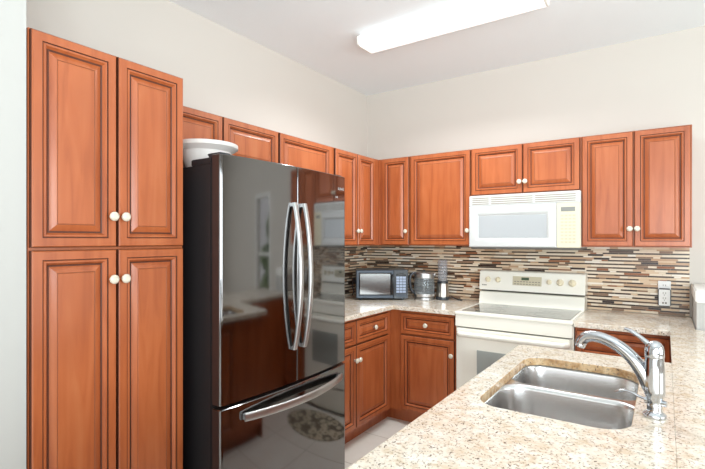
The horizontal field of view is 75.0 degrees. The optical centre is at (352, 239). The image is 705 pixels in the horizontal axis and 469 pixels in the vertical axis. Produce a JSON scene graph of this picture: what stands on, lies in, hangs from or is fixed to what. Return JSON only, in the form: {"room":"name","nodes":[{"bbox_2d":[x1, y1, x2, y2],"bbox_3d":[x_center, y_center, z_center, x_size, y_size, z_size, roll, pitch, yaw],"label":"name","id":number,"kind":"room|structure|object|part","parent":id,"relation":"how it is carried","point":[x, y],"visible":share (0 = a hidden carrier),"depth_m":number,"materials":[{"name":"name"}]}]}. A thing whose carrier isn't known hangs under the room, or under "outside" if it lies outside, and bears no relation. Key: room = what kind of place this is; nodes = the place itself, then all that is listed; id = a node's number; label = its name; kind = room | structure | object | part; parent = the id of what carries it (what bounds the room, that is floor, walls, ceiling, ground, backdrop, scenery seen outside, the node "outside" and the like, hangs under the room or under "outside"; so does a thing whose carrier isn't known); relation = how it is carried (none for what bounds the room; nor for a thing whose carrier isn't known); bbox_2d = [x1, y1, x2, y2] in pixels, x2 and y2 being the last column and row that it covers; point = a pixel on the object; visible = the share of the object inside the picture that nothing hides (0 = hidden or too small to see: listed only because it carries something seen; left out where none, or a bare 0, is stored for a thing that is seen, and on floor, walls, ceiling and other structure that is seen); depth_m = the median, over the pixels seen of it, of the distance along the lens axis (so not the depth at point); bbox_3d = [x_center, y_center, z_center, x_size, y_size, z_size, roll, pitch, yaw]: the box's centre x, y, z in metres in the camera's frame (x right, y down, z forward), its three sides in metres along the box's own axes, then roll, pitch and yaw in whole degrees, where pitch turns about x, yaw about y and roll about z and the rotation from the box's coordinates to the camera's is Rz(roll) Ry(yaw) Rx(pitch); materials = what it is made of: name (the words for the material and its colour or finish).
{"room":"kitchen","nodes":[
{"label":"kitchen","id":0,"kind":"room"},
{"bbox_2d":[0,0,25,468],"bbox_3d":[-1.752,0.016,1.065,0.676,2.811,1.482,0,0,34],"label":"wall","id":1,"kind":"structure","parent":0,"point":[12,12],"depth_m":1.46,"materials":[{"name":"grey paint"}]},
{"bbox_2d":[26,0,366,295],"bbox_3d":[-1.845,0.016,1.635,0.120,2.811,7.120,0,0,34],"label":"wall","id":2,"kind":"structure","parent":0,"point":[225,73],"depth_m":2.95,"materials":[{"name":"beige paint"}]},
{"bbox_2d":[183,106,277,167],"bbox_3d":[-0.863,-0.550,2.637,0.373,0.284,0.943,0,0,34],"label":"upper cabinet","id":3,"kind":"object","parent":2,"relation":"attached to","point":[254,142],"visible":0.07,"depth_m":2.64,"materials":[{"name":"brown wood"}]},
{"bbox_3d":[-0.867,-0.550,2.369,0.020,0.272,0.484,0,0,34],"label":"door","id":4,"kind":"part","parent":3,"relation":"part of","materials":[{"name":"brown wood"}]},
{"bbox_3d":[-0.603,-0.550,2.757,0.020,0.272,0.439,0,0,34],"label":"door","id":5,"kind":"part","parent":3,"relation":"part of","materials":[{"name":"brown wood"}]},
{"bbox_2d":[278,132,332,173],"bbox_3d":[-0.428,-0.321,3.276,0.373,0.742,0.600,0,0,34],"label":"upper cabinet","id":6,"kind":"object","parent":2,"relation":"attached to","point":[292,151],"visible":0.11,"depth_m":3.15,"materials":[{"name":"brown wood"}]},
{"bbox_2d":[345,245,366,295],"bbox_3d":[-0.297,0.279,3.795,0.006,0.456,1.550,0,0,34],"label":"backsplash","id":7,"kind":"structure","parent":2,"relation":"attached to","point":[355,256],"depth_m":4.23,"materials":[{"name":"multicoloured tile"}]},
{"bbox_2d":[333,147,378,245],"bbox_3d":[0.018,-0.321,3.932,0.373,0.742,0.984,0,0,34],"label":"upper cabinet","id":8,"kind":"object","parent":2,"relation":"attached to","point":[360,173],"visible":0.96,"depth_m":3.71,"materials":[{"name":"brown wood"}]},
{"bbox_3d":[-0.050,-0.321,3.570,0.020,0.730,0.298,0,0,34],"label":"door","id":9,"kind":"part","parent":8,"relation":"part of","materials":[{"name":"brown wood"}]},
{"bbox_3d":[0.112,-0.321,3.807,0.020,0.730,0.262,0,0,34],"label":"door","id":10,"kind":"part","parent":8,"relation":"part of","materials":[{"name":"brown wood"}]},
{"bbox_2d":[345,417,410,468],"bbox_3d":[1.768,1.472,1.523,6.220,0.100,11.000,0,0,34],"label":"floor","id":11,"kind":"structure","parent":0,"point":[364,443],"depth_m":3.28,"materials":[{"name":"tile"}]},
{"bbox_2d":[26,27,182,468],"bbox_3d":[-1.148,0.365,1.907,0.714,2.114,0.579,0,0,34],"label":"pantry cabinet","id":12,"kind":"object","parent":11,"relation":"on","point":[104,131],"visible":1,"depth_m":1.68,"materials":[{"name":"brown wood"}]},
{"bbox_3d":[-0.967,0.672,1.607,0.020,1.270,0.280,0,0,34],"label":"door","id":13,"kind":"part","parent":12,"relation":"part of","materials":[{"name":"brown wood"}]},
{"bbox_3d":[-0.967,-0.330,1.607,0.020,0.712,0.280,0,0,34],"label":"door","id":14,"kind":"part","parent":12,"relation":"part of","materials":[{"name":"brown wood"}]},
{"bbox_3d":[-0.879,0.147,1.692,0.029,0.034,0.034,0,0,34],"label":"knob","id":15,"kind":"part","parent":12,"relation":"part of","materials":[{"name":"beige ceramic"}]},
{"bbox_3d":[-0.879,-0.085,1.692,0.029,0.034,0.034,0,0,34],"label":"knob","id":16,"kind":"part","parent":12,"relation":"part of","materials":[{"name":"beige ceramic"}]},
{"bbox_3d":[-0.854,0.147,1.730,0.029,0.034,0.034,0,0,34],"label":"knob","id":17,"kind":"part","parent":12,"relation":"part of","materials":[{"name":"beige ceramic"}]},
{"bbox_3d":[-0.854,-0.085,1.730,0.029,0.034,0.034,0,0,34],"label":"knob","id":18,"kind":"part","parent":12,"relation":"part of","materials":[{"name":"beige ceramic"}]},
{"bbox_3d":[-0.805,0.672,1.845,0.020,1.270,0.281,0,0,34],"label":"door","id":19,"kind":"part","parent":12,"relation":"part of","materials":[{"name":"brown wood"}]},
{"bbox_3d":[-0.805,-0.330,1.845,0.020,0.712,0.281,0,0,34],"label":"door","id":20,"kind":"part","parent":12,"relation":"part of","materials":[{"name":"brown wood"}]},
{"bbox_2d":[182,152,344,468],"bbox_3d":[-0.596,0.525,2.500,0.912,1.793,0.910,0,0,34],"label":"refrigerator","id":21,"kind":"object","parent":11,"relation":"on","point":[263,246],"visible":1,"depth_m":2.09,"materials":[{"name":"grey metal"}]},
{"bbox_2d":[183,139,237,166],"bbox_3d":[-0.712,-0.392,2.243,0.300,0.136,0.300,0,0,34],"label":"plastic bowl","id":22,"kind":"object","parent":21,"relation":"on","point":[193,149],"visible":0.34,"depth_m":2.14,"materials":[{"name":"white plastic"}]},
{"bbox_3d":[-0.435,0.171,2.114,0.079,1.065,0.452,0,0,34],"label":"door","id":23,"kind":"part","parent":21,"relation":"part of","materials":[{"name":"black metal"}]},
{"bbox_3d":[-0.306,1.040,2.303,0.079,0.644,0.910,0,0,34],"label":"freezer drawer","id":24,"kind":"part","parent":21,"relation":"part of","materials":[{"name":"black metal"}]},
{"bbox_3d":[-0.244,0.774,2.284,0.086,0.038,0.730,0,0,34],"label":"handle","id":25,"kind":"part","parent":21,"relation":"part of","materials":[{"name":"silver metal"}]},
{"bbox_3d":[-0.267,0.179,2.236,0.064,0.719,0.025,0,0,34],"label":"handle","id":26,"kind":"part","parent":21,"relation":"part of","materials":[{"name":"silver metal"}]},
{"bbox_3d":[-0.225,0.179,2.297,0.064,0.719,0.025,0,0,34],"label":"handle","id":27,"kind":"part","parent":21,"relation":"part of","materials":[{"name":"silver metal"}]},
{"bbox_3d":[-0.178,0.171,2.492,0.079,1.065,0.452,0,0,34],"label":"door","id":28,"kind":"part","parent":21,"relation":"part of","materials":[{"name":"black metal"}]},
{"bbox_2d":[342,310,390,443],"bbox_3d":[-0.195,0.980,3.363,0.654,0.883,0.944,0,0,34],"label":"base cabinet","id":29,"kind":"object","parent":11,"relation":"on","point":[367,361],"visible":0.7,"depth_m":3.30,"materials":[{"name":"brown wood"}]},
{"bbox_3d":[-0.100,1.013,2.990,0.020,0.567,0.420,0,0,34],"label":"door","id":30,"kind":"part","parent":29,"relation":"part of","materials":[{"name":"brown wood"}]},
{"bbox_3d":[-0.100,0.639,2.990,0.020,0.159,0.420,0,0,34],"label":"drawer","id":31,"kind":"part","parent":29,"relation":"part of","materials":[{"name":"brown wood"}]},
{"bbox_3d":[0.148,0.639,3.354,0.020,0.159,0.446,0,0,34],"label":"drawer","id":32,"kind":"part","parent":29,"relation":"part of","materials":[{"name":"brown wood"}]},
{"bbox_3d":[0.148,1.013,3.354,0.020,0.567,0.446,0,0,34],"label":"door","id":33,"kind":"part","parent":29,"relation":"part of","materials":[{"name":"brown wood"}]},
{"bbox_2d":[384,309,455,421],"bbox_3d":[0.431,0.980,3.845,1.147,0.883,0.654,0,0,34],"label":"base cabinet","id":34,"kind":"object","parent":11,"relation":"on","point":[423,344],"visible":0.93,"depth_m":3.44,"materials":[{"name":"brown wood"}]},
{"bbox_2d":[345,294,478,320],"bbox_3d":[0.180,0.523,3.472,1.143,0.030,1.546,0,0,34],"label":"countertop","id":35,"kind":"structure","parent":34,"relation":"on","point":[355,308],"depth_m":3.54,"materials":[{"name":"stone"}]},
{"bbox_2d":[352,268,407,299],"bbox_3d":[0.229,0.382,3.978,0.470,0.252,0.342,0,0,0],"label":"countertop microwave","id":36,"kind":"object","parent":35,"relation":"on","point":[371,283],"visible":1,"depth_m":3.84,"materials":[{"name":"black plastic"}]},
{"bbox_3d":[0.187,0.374,3.849,0.316,0.238,0.024,0,0,0],"label":"door","id":37,"kind":"part","parent":36,"relation":"part of","materials":[{"name":"grey glass"}]},
{"bbox_3d":[0.335,0.377,3.824,0.016,0.176,0.035,0,0,0],"label":"handle","id":38,"kind":"part","parent":36,"relation":"part of","materials":[{"name":"black plastic"}]},
{"bbox_3d":[0.406,0.374,3.850,0.118,0.238,0.020,0,0,0],"label":"control panel","id":39,"kind":"part","parent":36,"relation":"part of","materials":[{"name":"grey plastic"}]},
{"bbox_2d":[408,270,435,300],"bbox_3d":[0.595,0.381,3.866,0.199,0.253,0.176,0,0,-37],"label":"electric kettle","id":40,"kind":"object","parent":35,"relation":"on","point":[420,296],"visible":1,"depth_m":3.82,"materials":[{"name":"silver metal"}]},
{"bbox_3d":[0.504,0.366,3.873,0.068,0.188,0.032,0,0,0],"label":"handle","id":41,"kind":"part","parent":40,"relation":"part of","materials":[{"name":"grey plastic"}]},
{"bbox_3d":[0.612,0.295,3.873,0.181,0.053,0.165,0,0,0],"label":"lid","id":42,"kind":"part","parent":40,"relation":"part of","materials":[{"name":"silver metal"}]},
{"bbox_2d":[436,277,462,300],"bbox_3d":[0.815,0.340,3.877,0.223,0.338,0.116,0,0,12],"label":"blender","id":43,"kind":"object","parent":35,"relation":"on","point":[442,292],"visible":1,"depth_m":3.85,"materials":[{"name":"grey metal"}]},
{"bbox_3d":[0.762,0.425,3.888,0.105,0.112,0.105,0,0,0],"label":"motor","id":44,"kind":"part","parent":43,"relation":"part of","materials":[{"name":"silver metal"}]},
{"bbox_3d":[0.552,0.639,3.414,0.432,0.159,0.020,0,0,34],"label":"drawer","id":45,"kind":"part","parent":34,"relation":"part of","materials":[{"name":"brown wood"}]},
{"bbox_3d":[0.552,1.013,3.414,0.432,0.567,0.020,0,0,34],"label":"door","id":46,"kind":"part","parent":34,"relation":"part of","materials":[{"name":"brown wood"}]},
{"bbox_2d":[455,269,587,389],"bbox_3d":[1.203,0.834,3.277,0.762,1.176,0.711,0,0,34],"label":"range","id":47,"kind":"object","parent":11,"relation":"on","point":[514,308],"visible":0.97,"depth_m":3.20,"materials":[{"name":"white metal"}]},
{"bbox_3d":[1.022,0.655,3.008,0.733,0.041,0.062,0,0,34],"label":"handle","id":48,"kind":"part","parent":47,"relation":"part of","materials":[{"name":"white metal"}]},
{"bbox_3d":[1.043,0.908,3.041,0.734,0.578,0.031,0,0,34],"label":"oven door","id":49,"kind":"part","parent":47,"relation":"part of","materials":[{"name":"white metal"}]},
{"bbox_3d":[1.045,0.569,3.044,0.754,0.080,0.026,0,0,34],"label":"panel","id":50,"kind":"part","parent":47,"relation":"part of","materials":[{"name":"white metal"}]},
{"bbox_2d":[455,303,586,324],"bbox_3d":[1.214,0.516,3.292,0.762,0.024,0.638,0,0,34],"label":"cooktop","id":51,"kind":"object","parent":47,"relation":"in","point":[517,313],"depth_m":3.15,"materials":[{"name":"white"}]},
{"bbox_3d":[1.194,0.503,3.252,0.705,0.003,0.450,0,0,34],"label":"glass","id":52,"kind":"part","parent":47,"relation":"part of","materials":[{"name":"grey glass"}]},
{"bbox_3d":[1.327,0.397,3.458,0.760,0.004,0.001,0,0,34],"label":"panel trim","id":53,"kind":"part","parent":47,"relation":"part of","materials":[{"name":"grey metal"}]},
{"bbox_3d":[1.365,0.322,3.515,0.762,0.154,0.136,0,0,34],"label":"control panel","id":54,"kind":"part","parent":47,"relation":"part of","materials":[{"name":"white"}]},
{"bbox_3d":[1.506,0.315,3.336,0.049,0.049,0.033,0,0,34],"label":"knob","id":55,"kind":"part","parent":47,"relation":"part of","materials":[{"name":"beige plastic"}]},
{"bbox_3d":[1.573,0.315,3.291,0.052,0.051,0.033,0,0,34],"label":"knob","id":56,"kind":"part","parent":47,"relation":"part of","materials":[{"name":"beige plastic"}]},
{"bbox_2d":[575,327,670,362],"bbox_3d":[1.748,0.980,2.948,0.499,0.883,0.654,0,0,34],"label":"base cabinet","id":57,"kind":"object","parent":11,"relation":"on","point":[628,338],"visible":0.02,"depth_m":2.70,"materials":[{"name":"brown wood"}]},
{"bbox_2d":[574,309,669,335],"bbox_3d":[1.742,0.523,2.955,0.487,0.030,0.643,0,0,34],"label":"countertop","id":58,"kind":"structure","parent":57,"relation":"on","point":[643,323],"depth_m":2.85,"materials":[{"name":"stone"}]},
{"bbox_3d":[1.208,0.980,1.462,0.276,0.883,2.670,0,0,34],"label":"bar base","id":59,"kind":"object","parent":11,"relation":"on","visible":0},
{"bbox_2d":[669,315,704,468],"bbox_3d":[1.479,0.523,1.563,0.643,0.030,3.241,0,0,34],"label":"countertop","id":60,"kind":"structure","parent":59,"relation":"on","point":[687,344],"depth_m":1.55,"materials":[{"name":"stone"}]},
{"bbox_3d":[0.554,0.980,1.321,0.599,0.883,1.700,0,0,34],"label":"cabinet","id":61,"kind":"object","parent":11,"relation":"on","visible":0},
{"bbox_2d":[347,345,676,468],"bbox_3d":[0.556,0.523,1.318,0.607,0.030,1.798,0,0,34],"label":"countertop","id":62,"kind":"structure","parent":61,"relation":"on","point":[461,431],"depth_m":1.19,"materials":[{"name":"stone"}]},
{"bbox_2d":[485,365,638,428],"bbox_3d":[0.745,0.636,1.596,0.463,0.195,0.760,0,0,34],"label":"sink","id":63,"kind":"object","parent":62,"relation":"in","point":[585,398],"visible":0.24,"depth_m":1.68,"materials":[{"name":"silver metal"}]},
{"bbox_3d":[0.648,0.636,1.458,0.458,0.194,0.404,0,0,34],"label":"bowl","id":64,"kind":"part","parent":63,"relation":"part of","materials":[{"name":"silver metal"}]},
{"bbox_3d":[0.860,0.636,1.769,0.458,0.194,0.334,0,0,34],"label":"bowl","id":65,"kind":"part","parent":63,"relation":"part of","materials":[{"name":"silver metal"}]},
{"bbox_2d":[574,327,667,419],"bbox_3d":[0.804,0.384,1.388,0.061,0.246,0.249,0,0,-40],"label":"kitchen faucet","id":66,"kind":"object","parent":62,"relation":"on","point":[650,372],"visible":1,"depth_m":1.32,"materials":[{"name":"silver metal"}]},
{"bbox_3d":[0.794,0.371,1.389,0.040,0.174,0.227,0,0,-44],"label":"spout","id":67,"kind":"part","parent":66,"relation":"part of","materials":[{"name":"silver metal"}]},
{"bbox_3d":[0.840,0.460,1.343,0.019,0.028,0.133,0,0,-44],"label":"lever","id":68,"kind":"part","parent":66,"relation":"part of","materials":[{"name":"silver metal"}]},
{"bbox_3d":[0.844,0.299,1.331,0.101,0.076,0.049,0,0,34],"label":"lever","id":69,"kind":"part","parent":66,"relation":"part of","materials":[{"name":"silver metal"}]},
{"bbox_2d":[169,0,704,95],"bbox_3d":[0.676,-1.439,-0.081,6.220,0.100,7.120,0,0,34],"label":"ceiling","id":70,"kind":"structure","parent":0,"point":[319,35],"depth_m":3.06,"materials":[{"name":"white paint"}]},
{"bbox_2d":[357,0,548,53],"bbox_3d":[0.571,-1.348,2.845,1.177,0.082,0.194,0,0,34],"label":"ceiling light","id":71,"kind":"object","parent":70,"relation":"attached to","point":[475,12],"visible":1,"depth_m":2.79,"materials":[{"name":"white paint"}]},
{"bbox_2d":[469,190,586,249],"bbox_3d":[1.300,-0.129,3.415,0.765,0.398,0.379,0,0,34],"label":"microwave oven","id":72,"kind":"object","parent":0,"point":[540,220],"visible":1,"depth_m":3.25,"materials":[{"name":"white"}]},
{"bbox_3d":[1.140,-0.097,3.312,0.616,0.305,0.028,0,0,34],"label":"door","id":73,"kind":"part","parent":72,"relation":"part of","materials":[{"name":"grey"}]},
{"bbox_3d":[1.205,-0.289,3.275,0.765,0.078,0.016,0,0,34],"label":"vent panel","id":74,"kind":"part","parent":72,"relation":"part of","materials":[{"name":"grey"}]},
{"bbox_3d":[1.460,-0.097,3.100,0.148,0.305,0.018,0,0,34],"label":"control panel","id":75,"kind":"part","parent":72,"relation":"part of","materials":[{"name":"beige plastic"}]},
{"bbox_2d":[367,26,704,316],"bbox_3d":[2.695,0.016,2.779,6.100,2.811,0.120,0,0,34],"label":"wall","id":76,"kind":"structure","parent":0,"point":[658,81],"depth_m":3.45,"materials":[{"name":"beige paint"}]},
{"bbox_2d":[379,156,409,244],"bbox_3d":[0.430,-0.321,4.020,0.305,0.742,0.373,0,0,34],"label":"upper cabinet","id":77,"kind":"object","parent":76,"relation":"attached to","point":[394,173],"visible":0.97,"depth_m":3.88,"materials":[{"name":"brown wood"}]},
{"bbox_2d":[410,149,470,245],"bbox_3d":[0.772,-0.321,3.787,0.520,0.742,0.373,0,0,34],"label":"upper cabinet","id":78,"kind":"object","parent":76,"relation":"attached to","point":[440,183],"visible":0.96,"depth_m":3.65,"materials":[{"name":"brown wood"}]},
{"bbox_2d":[471,137,580,195],"bbox_3d":[1.303,-0.511,3.426,0.761,0.362,0.373,0,0,34],"label":"upper cabinet","id":79,"kind":"object","parent":76,"relation":"attached to","point":[552,165],"visible":0.98,"depth_m":3.27,"materials":[{"name":"brown wood"}]},
{"bbox_3d":[1.067,-0.511,3.408,0.374,0.350,0.020,0,0,34],"label":"door","id":80,"kind":"part","parent":79,"relation":"part of","materials":[{"name":"brown wood"}]},
{"bbox_3d":[1.378,-0.511,3.196,0.366,0.350,0.020,0,0,34],"label":"door","id":81,"kind":"part","parent":79,"relation":"part of","materials":[{"name":"brown wood"}]},
{"bbox_2d":[367,245,689,315],"bbox_3d":[1.178,0.279,3.733,2.518,0.456,0.006,0,0,34],"label":"backsplash","id":82,"kind":"structure","parent":76,"relation":"attached to","point":[625,279],"depth_m":3.37,"materials":[{"name":"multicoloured tile"}]},
{"bbox_2d":[581,124,691,247],"bbox_3d":[1.867,-0.321,3.041,0.602,0.742,0.373,0,0,34],"label":"upper cabinet","id":83,"kind":"object","parent":76,"relation":"attached to","point":[636,186],"visible":1,"depth_m":2.90,"materials":[{"name":"brown wood"}]},
{"bbox_3d":[1.663,-0.321,3.002,0.292,0.730,0.020,0,0,34],"label":"door","id":84,"kind":"part","parent":83,"relation":"part of","materials":[{"name":"brown wood"}]},
{"bbox_3d":[1.909,-0.321,2.835,0.290,0.730,0.020,0,0,34],"label":"door","id":85,"kind":"part","parent":83,"relation":"part of","materials":[{"name":"brown wood"}]},
{"bbox_2d":[658,281,670,306],"bbox_3d":[2.094,0.365,3.084,0.075,0.170,0.035,0,0,34],"label":"wall outlet","id":86,"kind":"object","parent":76,"relation":"attached to","point":[664,287],"visible":1,"depth_m":3.08,"materials":[{"name":"white plastic"}]},
{"bbox_3d":[2.102,0.338,3.096,0.072,0.117,0.005,0,0,34],"label":"plate","id":87,"kind":"part","parent":86,"relation":"part of","materials":[{"name":"white plastic"}]},
{"bbox_2d":[692,296,704,330],"bbox_3d":[2.164,0.889,2.752,0.188,1.065,0.519,0,0,34],"label":"wall","id":88,"kind":"structure","parent":0,"point":[698,309],"depth_m":2.59,"materials":[{"name":"grey paint"}]},
{"bbox_2d":[691,283,704,302],"bbox_3d":[2.162,0.321,2.749,0.200,0.070,0.527,0,0,34],"label":"trim","id":89,"kind":"structure","parent":88,"relation":"on","point":[697,290],"depth_m":2.59,"materials":[{"name":"white paint"}]}
]}

